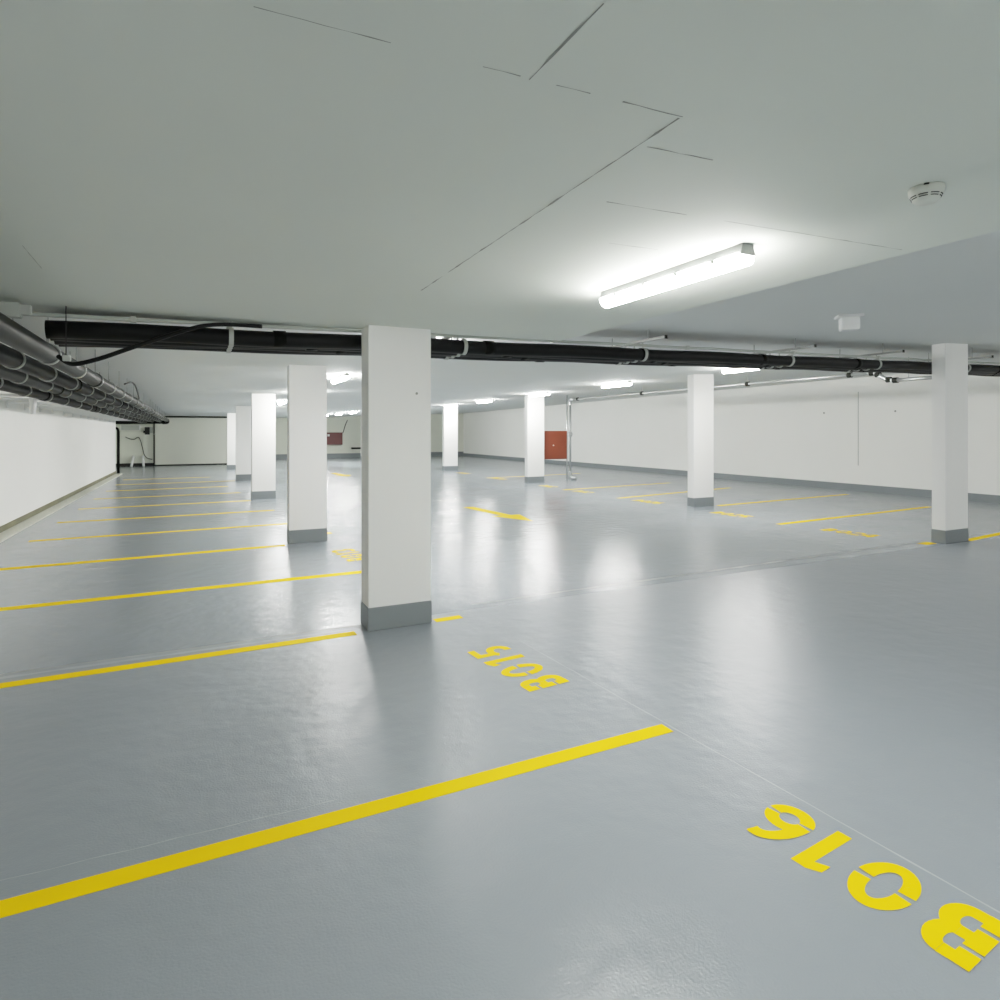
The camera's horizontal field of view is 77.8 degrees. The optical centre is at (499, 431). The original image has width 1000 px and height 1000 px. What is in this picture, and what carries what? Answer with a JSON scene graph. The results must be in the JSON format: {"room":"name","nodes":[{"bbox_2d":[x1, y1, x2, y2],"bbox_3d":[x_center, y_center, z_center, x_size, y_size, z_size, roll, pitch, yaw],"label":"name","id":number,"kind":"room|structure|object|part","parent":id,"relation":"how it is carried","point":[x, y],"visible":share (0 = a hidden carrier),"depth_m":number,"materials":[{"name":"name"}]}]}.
{"room":"parking garage","nodes":[
{"label":"parking garage","id":0,"kind":"room"},
{"bbox_2d":[0,391,115,525],"bbox_3d":[-7.745,0.275,7.957,0.870,2.950,39.100,0,0,-26],"label":"wall","id":1,"kind":"structure","parent":0,"point":[45,456],"depth_m":13.71,"materials":[{"name":"white paint"}]},
{"bbox_2d":[0,393,26,396],"bbox_3d":[-7.228,-0.520,8.822,0.818,0.160,0.100,0,0,-26],"label":"wall bracket","id":2,"kind":"object","parent":1,"relation":"attached to","point":[1,394],"visible":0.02,"depth_m":8.91,"materials":[{"name":"white metal"}]},
{"bbox_2d":[0,398,40,400],"bbox_3d":[-7.803,-0.516,9.988,0.811,0.160,0.100,0,0,-26],"label":"wall bracket","id":3,"kind":"object","parent":1,"relation":"attached to","point":[9,399],"visible":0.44,"depth_m":9.98,"materials":[{"name":"white metal"}]},
{"bbox_2d":[6,400,59,407],"bbox_3d":[-8.377,-0.512,11.155,0.803,0.160,0.100,0,0,-26],"label":"wall bracket","id":4,"kind":"object","parent":1,"relation":"attached to","point":[7,401],"visible":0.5,"depth_m":11.06,"materials":[{"name":"white metal"}]},
{"bbox_3d":[-8.377,-0.522,11.155,0.803,0.040,0.040,0,0,-26],"label":"arm","id":5,"kind":"part","parent":4,"relation":"part of","materials":[{"name":"white metal"}]},
{"bbox_2d":[24,404,70,409],"bbox_3d":[-8.951,-0.508,12.321,0.795,0.160,0.100,0,0,-26],"label":"wall bracket","id":6,"kind":"object","parent":1,"relation":"attached to","point":[25,405],"visible":0.82,"depth_m":12.30,"materials":[{"name":"white metal"}]},
{"bbox_3d":[-8.951,-0.518,12.321,0.795,0.040,0.040,0,0,-26],"label":"arm","id":7,"kind":"part","parent":6,"relation":"part of","materials":[{"name":"metal"}]},
{"bbox_2d":[0,471,115,532],"bbox_3d":[-7.349,1.685,8.151,0.012,0.130,39.100,0,0,-26],"label":"baseboard","id":8,"kind":"structure","parent":1,"relation":"attached to","point":[4,527],"depth_m":13.84,"materials":[{"name":"paint"}]},
{"bbox_2d":[0,473,121,542],"bbox_3d":[-7.241,1.736,8.204,0.228,0.028,39.100,0,0,-26],"label":"trim","id":9,"kind":"structure","parent":1,"relation":"attached to","point":[10,532],"depth_m":13.26,"materials":[{"name":"concrete"}]},
{"bbox_2d":[39,407,83,411],"bbox_3d":[-9.526,-0.504,13.487,0.787,0.160,0.100,0,0,-26],"label":"wall bracket","id":10,"kind":"object","parent":1,"relation":"attached to","point":[40,408],"visible":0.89,"depth_m":13.43,"materials":[{"name":"white plastic"}]},
{"bbox_3d":[-9.526,-0.514,13.487,0.787,0.040,0.040,0,0,-26],"label":"arm","id":11,"kind":"part","parent":10,"relation":"part of","materials":[{"name":"metal"}]},
{"bbox_2d":[52,409,90,413],"bbox_3d":[-10.100,-0.500,14.653,0.779,0.160,0.100,0,0,-26],"label":"wall bracket","id":12,"kind":"object","parent":1,"relation":"attached to","point":[53,410],"visible":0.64,"depth_m":14.56,"materials":[{"name":"white plastic"}]},
{"bbox_3d":[-10.100,-0.510,14.653,0.779,0.040,0.040,0,0,-26],"label":"arm","id":13,"kind":"part","parent":12,"relation":"part of","materials":[{"name":"metal"}]},
{"bbox_2d":[63,411,94,415],"bbox_3d":[-10.674,-0.495,15.820,0.772,0.160,0.100,0,0,-26],"label":"wall bracket","id":14,"kind":"object","parent":1,"relation":"attached to","point":[63,411],"visible":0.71,"depth_m":15.75,"materials":[{"name":"white plastic"}]},
{"bbox_3d":[-10.674,-0.505,15.820,0.772,0.040,0.040,0,0,-26],"label":"arm","id":15,"kind":"part","parent":14,"relation":"part of","materials":[{"name":"metal"}]},
{"bbox_2d":[72,413,103,416],"bbox_3d":[-11.249,-0.491,16.986,0.764,0.160,0.100,0,0,-26],"label":"wall bracket","id":16,"kind":"object","parent":1,"relation":"attached to","point":[72,413],"visible":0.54,"depth_m":16.96,"materials":[{"name":"white plastic"}]},
{"bbox_3d":[-11.249,-0.501,16.986,0.764,0.040,0.040,0,0,-26],"label":"arm","id":17,"kind":"part","parent":16,"relation":"part of","materials":[{"name":"metal"}]},
{"bbox_2d":[80,414,108,417],"bbox_3d":[-11.823,-0.487,18.152,0.756,0.160,0.100,0,0,-26],"label":"wall bracket","id":18,"kind":"object","parent":1,"relation":"attached to","point":[81,415],"visible":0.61,"depth_m":18.06,"materials":[{"name":"white plastic"}]},
{"bbox_3d":[-11.823,-0.497,18.152,0.756,0.040,0.040,0,0,-26],"label":"arm","id":19,"kind":"part","parent":18,"relation":"part of","materials":[{"name":"plastic"}]},
{"bbox_2d":[116,416,226,463],"bbox_3d":[-16.676,0.450,32.643,7.100,2.600,0.300,0,0,-26],"label":"wall","id":20,"kind":"structure","parent":0,"point":[129,448],"depth_m":31.56,"materials":[{"name":"grey paint"}]},
{"bbox_2d":[121,425,139,429],"bbox_3d":[-18.710,-0.220,31.395,0.850,0.260,0.155,0,0,-26],"label":"box","id":21,"kind":"object","parent":20,"relation":"attached to","point":[123,427],"visible":1,"depth_m":31.33,"materials":[{"name":"white plastic"}]},
{"bbox_2d":[116,463,152,466],"bbox_3d":[-18.661,1.670,31.489,1.920,0.160,0.030,0,0,-26],"label":"baseboard","id":22,"kind":"structure","parent":20,"relation":"attached to","point":[122,464],"depth_m":31.51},
{"bbox_2d":[126,437,151,459],"bbox_3d":[-18.363,0.826,31.544,1.221,1.183,0.103,0,0,-19],"label":"cable","id":23,"kind":"object","parent":20,"relation":"hanging from","point":[126,437],"visible":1,"depth_m":31.61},
{"bbox_2d":[143,427,152,434],"bbox_3d":[-18.019,-0.060,31.747,0.420,0.380,0.130,0,0,-26],"label":"control box","id":24,"kind":"object","parent":20,"relation":"attached to","point":[148,430],"visible":1,"depth_m":31.70,"materials":[{"name":"grey plastic"}]},
{"bbox_2d":[153,424,154,465],"bbox_3d":[-17.772,0.665,31.857,0.100,2.170,0.130,0,0,-26],"label":"conduit","id":25,"kind":"object","parent":20,"relation":"attached to","point":[153,424],"visible":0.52,"depth_m":31.81,"materials":[{"name":"metal"}]},
{"bbox_2d":[155,416,226,465],"bbox_3d":[-15.798,0.460,32.861,4.430,2.580,0.080,0,0,-26],"label":"door","id":26,"kind":"structure","parent":20,"relation":"in","point":[185,440],"depth_m":32.62,"materials":[{"name":"paint"}]},
{"bbox_3d":[-15.775,-0.790,32.872,4.380,0.080,0.080,0,0,-26],"label":"rail","id":27,"kind":"part","parent":26,"relation":"part of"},
{"bbox_2d":[276,413,462,453],"bbox_3d":[-9.450,0.170,42.852,15.450,3.160,0.300,0,0,-26],"label":"wall","id":28,"kind":"structure","parent":0,"point":[352,431],"depth_m":42.29,"materials":[{"name":"grey paint"}]},
{"bbox_2d":[327,432,342,444],"bbox_3d":[-11.177,0.440,41.682,1.120,0.820,0.282,0,0,-26],"label":"upper cabinet","id":29,"kind":"object","parent":28,"relation":"attached to","point":[333,438],"visible":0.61,"depth_m":41.59,"materials":[{"name":"metal"}]},
{"bbox_2d":[351,447,360,451],"bbox_3d":[-9.758,1.200,42.401,0.800,0.300,0.200,0,0,-26],"label":"wall shelf","id":30,"kind":"object","parent":28,"relation":"attached to","point":[355,449],"visible":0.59,"depth_m":42.32,"materials":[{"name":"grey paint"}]},
{"bbox_2d":[276,452,463,458],"bbox_3d":[-9.380,1.600,42.709,14.850,0.300,0.020,0,0,-26],"label":"baseboard","id":31,"kind":"structure","parent":28,"relation":"attached to","point":[334,455],"depth_m":42.15,"materials":[{"name":"grey paint"}]},
{"bbox_2d":[0,456,999,999],"bbox_3d":[-1.153,1.824,18.302,22.400,0.151,52.500,0,0,-26],"label":"floor","id":32,"kind":"structure","parent":0,"point":[849,682],"depth_m":3.49,"materials":[{"name":"grey paint"}]},
{"bbox_2d":[116,427,119,472],"bbox_3d":[-16.097,0.755,25.914,0.359,1.990,0.110,0,0,-26],"label":"downpipe","id":33,"kind":"object","parent":32,"relation":"on","point":[117,428],"visible":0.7,"depth_m":25.93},
{"bbox_2d":[0,544,284,569],"bbox_3d":[-5.069,1.749,8.608,3.995,0.002,0.150,0,0,-29],"label":"parking line","id":34,"kind":"object","parent":32,"relation":"on","point":[128,558],"visible":1,"depth_m":8.64,"materials":[{"name":"yellow paint"}]},
{"bbox_2d":[28,523,286,541],"bbox_3d":[-5.710,1.749,10.933,4.184,0.002,0.130,0,0,-29],"label":"parking line","id":35,"kind":"object","parent":32,"relation":"on","point":[282,523],"visible":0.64,"depth_m":10.79,"materials":[{"name":"yellow paint"}]},
{"bbox_2d":[58,510,274,522],"bbox_3d":[-6.797,1.749,12.917,3.974,0.002,0.130,0,0,-29],"label":"parking line","id":36,"kind":"object","parent":32,"relation":"on","point":[262,510],"visible":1,"depth_m":12.83,"materials":[{"name":"yellow paint"}]},
{"bbox_2d":[84,500,249,508],"bbox_3d":[-7.968,1.749,14.938,3.644,0.002,0.130,0,0,-29],"label":"parking line","id":37,"kind":"object","parent":32,"relation":"on","point":[245,500],"visible":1,"depth_m":14.95,"materials":[{"name":"yellow paint"}]},
{"bbox_2d":[101,492,239,498],"bbox_3d":[-9.047,1.749,17.027,3.540,0.002,0.130,0,0,-29],"label":"parking line","id":38,"kind":"object","parent":32,"relation":"on","point":[238,492],"visible":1,"depth_m":16.94,"materials":[{"name":"yellow paint"}]},
{"bbox_2d":[123,481,217,484],"bbox_3d":[-11.108,1.749,21.362,3.644,0.002,0.130,0,0,-29],"label":"parking line","id":39,"kind":"object","parent":32,"relation":"on","point":[209,481],"visible":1,"depth_m":21.05,"materials":[{"name":"yellow paint"}]},
{"bbox_2d":[118,486,227,490],"bbox_3d":[-10.201,1.749,19.134,3.317,0.002,0.130,0,0,-29],"label":"parking line","id":40,"kind":"object","parent":32,"relation":"on","point":[220,486],"visible":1,"depth_m":19.18,"materials":[{"name":"yellow paint"}]},
{"bbox_2d":[0,631,356,687],"bbox_3d":[-3.041,1.749,4.480,4.011,0.002,0.110,0,0,-27],"label":"parking line","id":41,"kind":"object","parent":32,"relation":"on","point":[338,635],"visible":1,"depth_m":4.74,"materials":[{"name":"yellow paint"}]},
{"bbox_2d":[0,571,361,610],"bbox_3d":[-3.707,1.749,6.742,4.801,0.002,0.140,0,0,-27],"label":"parking line","id":42,"kind":"object","parent":32,"relation":"on","point":[352,572],"visible":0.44,"depth_m":6.79,"materials":[{"name":"yellow paint"}]},
{"bbox_2d":[227,413,235,468],"bbox_3d":[-12.577,0.429,29.282,0.591,2.643,0.276,0,0,-26],"label":"pillar","id":43,"kind":"structure","parent":32,"relation":"on","point":[231,417],"depth_m":29.12,"materials":[{"name":"paint"}]},
{"bbox_2d":[235,406,250,479],"bbox_3d":[-9.367,0.399,22.725,0.591,2.701,0.276,0,0,-26],"label":"pillar","id":44,"kind":"structure","parent":32,"relation":"on","point":[243,413],"depth_m":22.59,"materials":[{"name":"paint"}]},
{"bbox_2d":[251,393,275,498],"bbox_3d":[-6.232,0.371,16.332,0.591,2.758,0.276,0,0,-26],"label":"pillar","id":45,"kind":"structure","parent":32,"relation":"on","point":[263,406],"depth_m":16.22,"materials":[{"name":"paint"}]},
{"bbox_2d":[287,365,326,543],"bbox_3d":[-3.101,0.342,9.960,0.591,2.816,0.276,0,0,-26],"label":"pillar","id":46,"kind":"structure","parent":32,"relation":"on","point":[306,384],"depth_m":9.84,"materials":[{"name":"paint"}]},
{"bbox_2d":[0,724,673,917],"bbox_3d":[-1.372,1.749,2.499,5.270,0.002,0.104,0,0,-26],"label":"parking line","id":47,"kind":"object","parent":32,"relation":"on","point":[73,889],"visible":1,"depth_m":2.73,"materials":[{"name":"yellow paint"}]},
{"bbox_2d":[332,549,361,560],"bbox_3d":[-2.131,1.748,8.838,0.340,0.002,0.896,0,0,-31],"label":"parking number","id":48,"kind":"object","parent":32,"relation":"on","point":[334,551],"visible":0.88,"depth_m":8.84,"materials":[{"name":"yellow paint"}]},
{"bbox_2d":[361,415,361,458],"bbox_3d":[-8.601,0.322,39.873,0.676,2.856,0.216,0,0,-26],"label":"pillar","id":49,"kind":"structure","parent":32,"relation":"on","point":[361,415],"depth_m":39.64,"materials":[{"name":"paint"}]},
{"bbox_2d":[361,325,431,631],"bbox_3d":[-0.951,0.405,5.679,0.591,2.690,0.276,0,0,-26],"label":"pillar","id":50,"kind":"structure","parent":32,"relation":"on","point":[396,361],"depth_m":5.56,"materials":[{"name":"paint"}]},
{"bbox_2d":[433,615,462,621],"bbox_3d":[-0.486,1.749,5.812,0.270,0.002,0.100,0,0,-28],"label":"parking line","id":51,"kind":"object","parent":32,"relation":"on","point":[456,616],"visible":1,"depth_m":5.81,"materials":[{"name":"yellow paint"}]},
{"bbox_2d":[442,405,457,470],"bbox_3d":[-2.271,0.258,28.219,0.676,2.984,0.216,0,0,-26],"label":"pillar","id":52,"kind":"structure","parent":32,"relation":"on","point":[450,414],"depth_m":28.12,"materials":[{"name":"paint"}]},
{"bbox_2d":[464,507,531,520],"bbox_3d":[-0.021,1.749,13.318,0.660,0.002,2.650,0,0,-26],"label":"direction arrow","id":53,"kind":"object","parent":32,"relation":"on","point":[503,515],"visible":1,"depth_m":12.98,"materials":[{"name":"yellow paint"}]},
{"bbox_2d":[468,646,568,691],"bbox_3d":[0.113,1.748,4.639,0.340,0.002,0.890,0,0,-31],"label":"bay number","id":54,"kind":"object","parent":32,"relation":"on","point":[490,650],"visible":1,"depth_m":4.54,"materials":[{"name":"yellow paint"}]},
{"bbox_2d":[525,395,543,482],"bbox_3d":[1.202,0.224,21.568,0.676,3.052,0.216,0,0,-26],"label":"pillar","id":55,"kind":"structure","parent":32,"relation":"on","point":[534,406],"depth_m":21.47,"materials":[{"name":"paint"}]},
{"bbox_2d":[565,395,567,479],"bbox_3d":[2.441,0.201,22.619,0.110,3.097,0.110,0,0,-26],"label":"riser pipe","id":56,"kind":"object","parent":32,"relation":"on","point":[566,395],"visible":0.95,"depth_m":22.60,"materials":[{"name":"metal"}]},
{"bbox_2d":[544,431,566,458],"bbox_3d":[1.802,0.470,22.379,1.300,1.020,0.330,0,0,-26],"label":"upper cabinet","id":57,"kind":"object","parent":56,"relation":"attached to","point":[555,442],"visible":0.77,"depth_m":22.32,"materials":[{"name":"metal"}]},
{"bbox_2d":[568,398,576,479],"bbox_3d":[2.633,0.253,22.709,0.296,2.990,0.276,0,0,19],"label":"valved riser","id":58,"kind":"object","parent":32,"relation":"on","point":[571,399],"visible":1,"depth_m":22.77,"materials":[{"name":"metal"}]},
{"bbox_2d":[565,483,662,489],"bbox_3d":[3.871,1.749,20.034,4.689,0.002,0.120,0,0,-33],"label":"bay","id":59,"kind":"object","parent":32,"relation":"on","point":[656,483],"visible":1,"depth_m":19.89,"materials":[{"name":"yellow paint"}]},
{"bbox_2d":[621,488,725,497],"bbox_3d":[5.160,1.749,17.910,5.090,0.002,0.120,0,0,-37],"label":"parking line","id":60,"kind":"object","parent":32,"relation":"on","point":[719,488],"visible":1,"depth_m":17.34,"materials":[{"name":"yellow paint"}]},
{"bbox_2d":[687,374,713,506],"bbox_3d":[4.758,0.190,14.702,0.636,3.120,0.216,0,0,-26],"label":"pillar","id":61,"kind":"structure","parent":32,"relation":"on","point":[700,386],"depth_m":14.59,"materials":[{"name":"paint"}]},
{"bbox_2d":[709,512,752,516],"bbox_3d":[4.903,1.748,13.148,0.340,0.002,0.890,0,0,-29],"label":"bay number","id":62,"kind":"object","parent":32,"relation":"on","point":[709,512],"visible":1,"depth_m":13.14,"materials":[{"name":"yellow paint"}]},
{"bbox_2d":[717,494,848,505],"bbox_3d":[7.465,1.749,16.064,5.296,0.002,0.120,0,0,-30],"label":"parking line","id":63,"kind":"object","parent":32,"relation":"on","point":[840,494],"visible":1,"depth_m":15.83,"materials":[{"name":"yellow paint"}]},
{"bbox_2d":[822,528,879,536],"bbox_3d":[6.068,1.748,10.764,0.340,0.002,0.896,0,0,-29],"label":"bay number","id":64,"kind":"object","parent":32,"relation":"on","point":[830,528],"visible":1,"depth_m":10.78,"materials":[{"name":"yellow paint"}]},
{"bbox_2d":[778,506,928,524],"bbox_3d":[7.664,1.749,13.128,5.513,0.002,0.120,0,0,-30],"label":"parking line","id":65,"kind":"object","parent":32,"relation":"on","point":[926,506],"visible":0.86,"depth_m":12.84,"materials":[{"name":"yellow paint"}]},
{"bbox_2d":[747,804,999,971],"bbox_3d":[1.430,1.748,2.477,0.340,0.002,0.895,0,0,-31],"label":"bay number","id":66,"kind":"object","parent":32,"relation":"on","point":[933,931],"visible":1,"depth_m":2.33,"materials":[{"name":"yellow paint"}]},
{"bbox_2d":[918,542,936,544],"bbox_3d":[6.703,1.749,9.731,0.270,0.002,0.140,0,0,-26],"label":"parking line","id":67,"kind":"object","parent":32,"relation":"on","point":[924,543],"visible":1,"depth_m":9.72,"materials":[{"name":"yellow paint"}]},
{"bbox_2d":[931,343,968,543],"bbox_3d":[7.210,0.166,9.935,0.636,3.167,0.216,0,0,-26],"label":"pillar","id":68,"kind":"structure","parent":32,"relation":"on","point":[949,360],"depth_m":9.81,"materials":[{"name":"paint"}]},
{"bbox_2d":[968,532,999,540],"bbox_3d":[9.683,1.749,11.343,5.067,0.002,0.120,0,0,-32],"label":"parking line","id":69,"kind":"object","parent":32,"relation":"on","point":[994,534],"visible":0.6,"depth_m":10.37,"materials":[{"name":"yellow paint"}]},
{"bbox_2d":[0,0,999,340],"bbox_3d":[0.763,-1.103,-1.185,6.390,0.328,15.200,0,0,-26],"label":"ceiling","id":70,"kind":"structure","parent":0,"point":[488,168],"depth_m":2.09,"materials":[{"name":"paint"}]},
{"bbox_2d":[0,301,31,318],"bbox_3d":[-4.194,-0.820,4.016,1.890,0.180,0.100,0,0,-26],"label":"duct","id":71,"kind":"object","parent":70,"relation":"attached to","point":[15,310],"visible":0.99,"depth_m":4.35,"materials":[{"name":"grey plastic"}]},
{"bbox_2d":[56,306,261,365],"bbox_3d":[-2.655,-0.715,4.924,1.440,0.449,0.068,0,0,-27],"label":"hose","id":72,"kind":"object","parent":70,"relation":"hanging from","point":[66,359],"visible":1,"depth_m":4.82,"materials":[{"name":"black rubber"}]},
{"bbox_2d":[226,321,233,352],"bbox_3d":[-2.405,-0.912,5.512,0.036,0.376,0.721,0,0,-26],"label":"hanger","id":73,"kind":"object","parent":70,"relation":"hanging from","point":[231,330],"visible":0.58,"depth_m":5.21,"materials":[{"name":"metal"}]},
{"bbox_2d":[600,243,754,307],"bbox_3d":[0.974,-0.886,3.632,0.120,0.108,1.198,0,0,-26],"label":"lamp","id":74,"kind":"object","parent":70,"relation":"attached to","point":[741,255],"visible":1,"depth_m":3.45,"materials":[{"name":"plastic"}]},
{"bbox_2d":[907,182,944,205],"bbox_3d":[1.641,-0.909,2.387,0.120,0.063,0.120,0,0,-4],"label":"smoke detector","id":75,"kind":"object","parent":70,"relation":"attached to","point":[924,194],"visible":1,"depth_m":2.35,"materials":[{"name":"plastic"}]},
{"bbox_2d":[0,230,999,417],"bbox_3d":[-1.153,-1.401,18.302,22.400,1.217,52.500,0,0,-26],"label":"ceiling","id":76,"kind":"structure","parent":0,"point":[913,302],"depth_m":8.91,"materials":[{"name":"paint"}]},
{"bbox_2d":[0,378,146,422],"bbox_3d":[-9.971,-0.751,15.440,0.184,0.671,33.501,0,0,-26],"label":"pipe","id":77,"kind":"object","parent":76,"relation":"hanging from","point":[5,385],"visible":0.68,"depth_m":9.84,"materials":[{"name":"metal"}]},
{"bbox_2d":[29,397,36,413],"bbox_3d":[-7.384,-0.515,9.803,0.104,0.470,0.101,0,0,-26],"label":"pipe","id":78,"kind":"object","parent":77,"relation":"hanging from","point":[32,401],"visible":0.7,"depth_m":9.77,"materials":[{"name":"white plastic"}]},
{"bbox_2d":[0,364,153,421],"bbox_3d":[-9.702,-0.780,15.571,0.188,0.620,33.501,0,0,-26],"label":"pipe","id":79,"kind":"object","parent":76,"relation":"hanging from","point":[17,377],"visible":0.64,"depth_m":8.55,"materials":[{"name":"metal"}]},
{"bbox_2d":[0,318,161,421],"bbox_3d":[-9.405,-0.785,15.716,0.188,0.616,33.501,0,0,-26],"label":"pipe","id":80,"kind":"object","parent":76,"relation":"hanging from","point":[10,358],"visible":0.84,"depth_m":6.87,"materials":[{"name":"metal"}]},
{"bbox_2d":[0,312,168,421],"bbox_3d":[-9.118,-0.797,15.857,0.188,0.598,33.501,0,0,-26],"label":"pipe","id":81,"kind":"object","parent":76,"relation":"hanging from","point":[14,335],"visible":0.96,"depth_m":5.37,"materials":[{"name":"metal"}]},
{"bbox_2d":[124,382,139,399],"bbox_3d":[-7.017,-0.791,11.929,0.114,0.190,3.204,0,0,-26],"label":"cable","id":82,"kind":"object","parent":81,"relation":"hanging from","point":[127,382],"visible":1,"depth_m":11.49,"materials":[{"name":"black rubber"}]},
{"bbox_2d":[331,373,349,383],"bbox_3d":[-3.059,-1.018,11.861,0.112,0.108,1.198,0,0,-26],"label":"lamp","id":83,"kind":"object","parent":76,"relation":"attached to","point":[345,376],"visible":1,"depth_m":11.62,"materials":[{"name":"plastic"}]},
{"bbox_2d":[440,337,467,359],"bbox_3d":[-0.492,-0.953,6.519,0.036,0.349,0.721,0,0,-26],"label":"hanger","id":84,"kind":"object","parent":76,"relation":"hanging from","point":[463,339],"visible":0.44,"depth_m":6.25,"materials":[{"name":"metal"}]},
{"bbox_2d":[477,399,491,402],"bbox_3d":[-0.608,-1.192,24.134,0.112,0.108,1.198,0,0,-26],"label":"lamp","id":85,"kind":"object","parent":76,"relation":"attached to","point":[488,400],"visible":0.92,"depth_m":23.99,"materials":[{"name":"plastic"}]},
{"bbox_2d":[44,320,999,373],"bbox_3d":[4.862,-1.009,9.022,18.713,0.613,0.152,0,0,-28],"label":"insulated pipe","id":86,"kind":"object","parent":76,"relation":"hanging from","point":[54,329],"visible":0.86,"depth_m":6.18,"materials":[{"name":"black rubber"}]},
{"bbox_2d":[32,312,999,363],"bbox_3d":[4.021,-1.082,8.511,20.610,0.554,0.051,0,0,-28],"label":"conduit","id":87,"kind":"object","parent":86,"relation":"attached to","point":[133,319],"visible":0.71,"depth_m":6.21,"materials":[{"name":"grey plastic"}]},
{"bbox_2d":[529,392,549,396],"bbox_3d":[1.280,-1.226,20.270,0.112,0.108,1.198,0,0,-26],"label":"lamp","id":88,"kind":"object","parent":76,"relation":"attached to","point":[541,393],"visible":0.91,"depth_m":20.13,"materials":[{"name":"plastic"}]},
{"bbox_2d":[602,381,631,387],"bbox_3d":[3.102,-1.259,16.542,0.112,0.108,1.198,0,0,-26],"label":"lamp","id":89,"kind":"object","parent":76,"relation":"attached to","point":[627,383],"visible":1,"depth_m":16.43,"materials":[{"name":"plastic"}]},
{"bbox_2d":[611,330,667,364],"bbox_3d":[1.643,-1.022,7.456,0.036,0.367,1.052,0,0,-26],"label":"hanger","id":90,"kind":"object","parent":76,"relation":"hanging from","point":[664,336],"visible":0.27,"depth_m":7.30,"materials":[{"name":"metal"}]},
{"bbox_2d":[54,341,994,375],"bbox_3d":[4.722,-1.011,9.310,18.713,0.627,0.149,0,0,-28],"label":"insulated pipe","id":91,"kind":"object","parent":90,"relation":"attached to","point":[55,342],"visible":0.16,"depth_m":6.61,"materials":[{"name":"black rubber"}]},
{"bbox_2d":[50,339,999,374],"bbox_3d":[4.793,-1.012,9.166,18.712,0.608,0.150,0,0,-28],"label":"insulated pipe","id":92,"kind":"object","parent":90,"relation":"attached to","point":[68,340],"visible":0.18,"depth_m":6.40,"materials":[{"name":"black rubber"}]},
{"bbox_2d":[59,345,999,376],"bbox_3d":[4.651,-1.009,9.453,18.713,0.617,0.149,0,0,-28],"label":"insulated pipe","id":93,"kind":"object","parent":90,"relation":"attached to","point":[192,349],"visible":0.16,"depth_m":6.81,"materials":[{"name":"black rubber"}]},
{"bbox_3d":[1.640,-1.074,7.462,0.028,0.028,1.040,0,0,-26],"label":"rail","id":94,"kind":"part","parent":90,"relation":"part of","materials":[{"name":"metal"}]},
{"bbox_2d":[722,368,758,373],"bbox_3d":[5.012,-1.294,12.634,0.112,0.108,1.198,0,0,-26],"label":"lamp","id":95,"kind":"object","parent":76,"relation":"attached to","point":[726,370],"visible":0.53,"depth_m":12.85,"materials":[{"name":"plastic"}]},
{"bbox_2d":[574,357,931,400],"bbox_3d":[5.425,-1.212,17.049,0.112,0.497,12.430,0,0,-26],"label":"pipe","id":96,"kind":"object","parent":76,"relation":"hanging from","point":[850,374],"visible":0.91,"depth_m":14.12,"materials":[{"name":"metal"}]},
{"bbox_2d":[752,338,816,369],"bbox_3d":[3.945,-1.098,8.668,0.036,0.387,1.052,0,0,-26],"label":"hanger","id":97,"kind":"object","parent":76,"relation":"hanging from","point":[814,345],"visible":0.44,"depth_m":8.52,"materials":[{"name":"metal"}]},
{"bbox_3d":[3.942,-1.140,8.673,0.028,0.028,1.040,0,0,-26],"label":"rail","id":98,"kind":"part","parent":97,"relation":"part of","materials":[{"name":"metal"}]},
{"bbox_2d":[834,313,864,331],"bbox_3d":[3.773,-1.180,6.697,0.250,0.165,0.200,0,0,17],"label":"ceiling box","id":99,"kind":"object","parent":76,"relation":"attached to","point":[847,322],"visible":1,"depth_m":6.62,"materials":[{"name":"white plastic"}]},
{"bbox_3d":[3.773,-1.248,6.697,0.250,0.030,0.200,0,0,17],"label":"mounting plate","id":100,"kind":"part","parent":99,"relation":"part of","materials":[{"name":"white plastic"}]},
{"bbox_2d":[839,343,904,371],"bbox_3d":[5.715,-1.157,9.600,0.036,0.403,1.052,0,0,-26],"label":"hanger","id":101,"kind":"object","parent":76,"relation":"hanging from","point":[900,351],"visible":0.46,"depth_m":9.45,"materials":[{"name":"metal"}]},
{"bbox_3d":[5.713,-1.191,9.605,0.028,0.028,1.040,0,0,-26],"label":"rail","id":102,"kind":"part","parent":101,"relation":"part of","materials":[{"name":"metal"}]},
{"bbox_2d":[928,353,993,371],"bbox_3d":[7.973,-1.237,10.788,0.036,0.433,1.052,0,0,-26],"label":"hanger","id":103,"kind":"object","parent":76,"relation":"hanging from","point":[992,356],"visible":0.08,"depth_m":10.54,"materials":[{"name":"metal"}]},
{"bbox_3d":[7.970,-1.256,10.794,0.028,0.028,1.040,0,0,-26],"label":"rail","id":104,"kind":"part","parent":103,"relation":"part of","materials":[{"name":"metal"}]},
{"bbox_2d":[463,373,999,494],"bbox_3d":[8.726,-0.030,22.908,0.303,3.560,51.500,0,0,-26],"label":"wall","id":105,"kind":"structure","parent":0,"point":[807,430],"depth_m":20.60,"materials":[{"name":"white paint"}]},
{"bbox_2d":[463,453,999,502],"bbox_3d":[8.588,1.655,22.840,0.012,0.190,51.500,0,0,-26],"label":"baseboard","id":106,"kind":"structure","parent":105,"relation":"attached to","point":[859,487],"depth_m":20.63,"materials":[{"name":"grey paint"}]},
{"bbox_2d":[858,392,858,464],"bbox_3d":[10.702,-0.100,18.523,0.004,2.200,0.025,0,0,-26],"label":"trim","id":107,"kind":"structure","parent":105,"relation":"attached to","point":[858,392],"depth_m":18.51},
{"bbox_3d":[-18.260,0.430,28.140,0.300,2.640,6.400,0,0,-26],"label":"wall","id":108,"kind":"structure","parent":0,"visible":0},
{"bbox_2d":[116,420,169,423],"bbox_3d":[-17.756,-0.511,30.488,2.671,0.272,0.417,0,0,-26],"label":"pipe","id":109,"kind":"object","parent":108,"relation":"attached to","point":[117,422],"visible":0.63,"depth_m":30.51,"materials":[{"name":"black plastic"}]}
]}

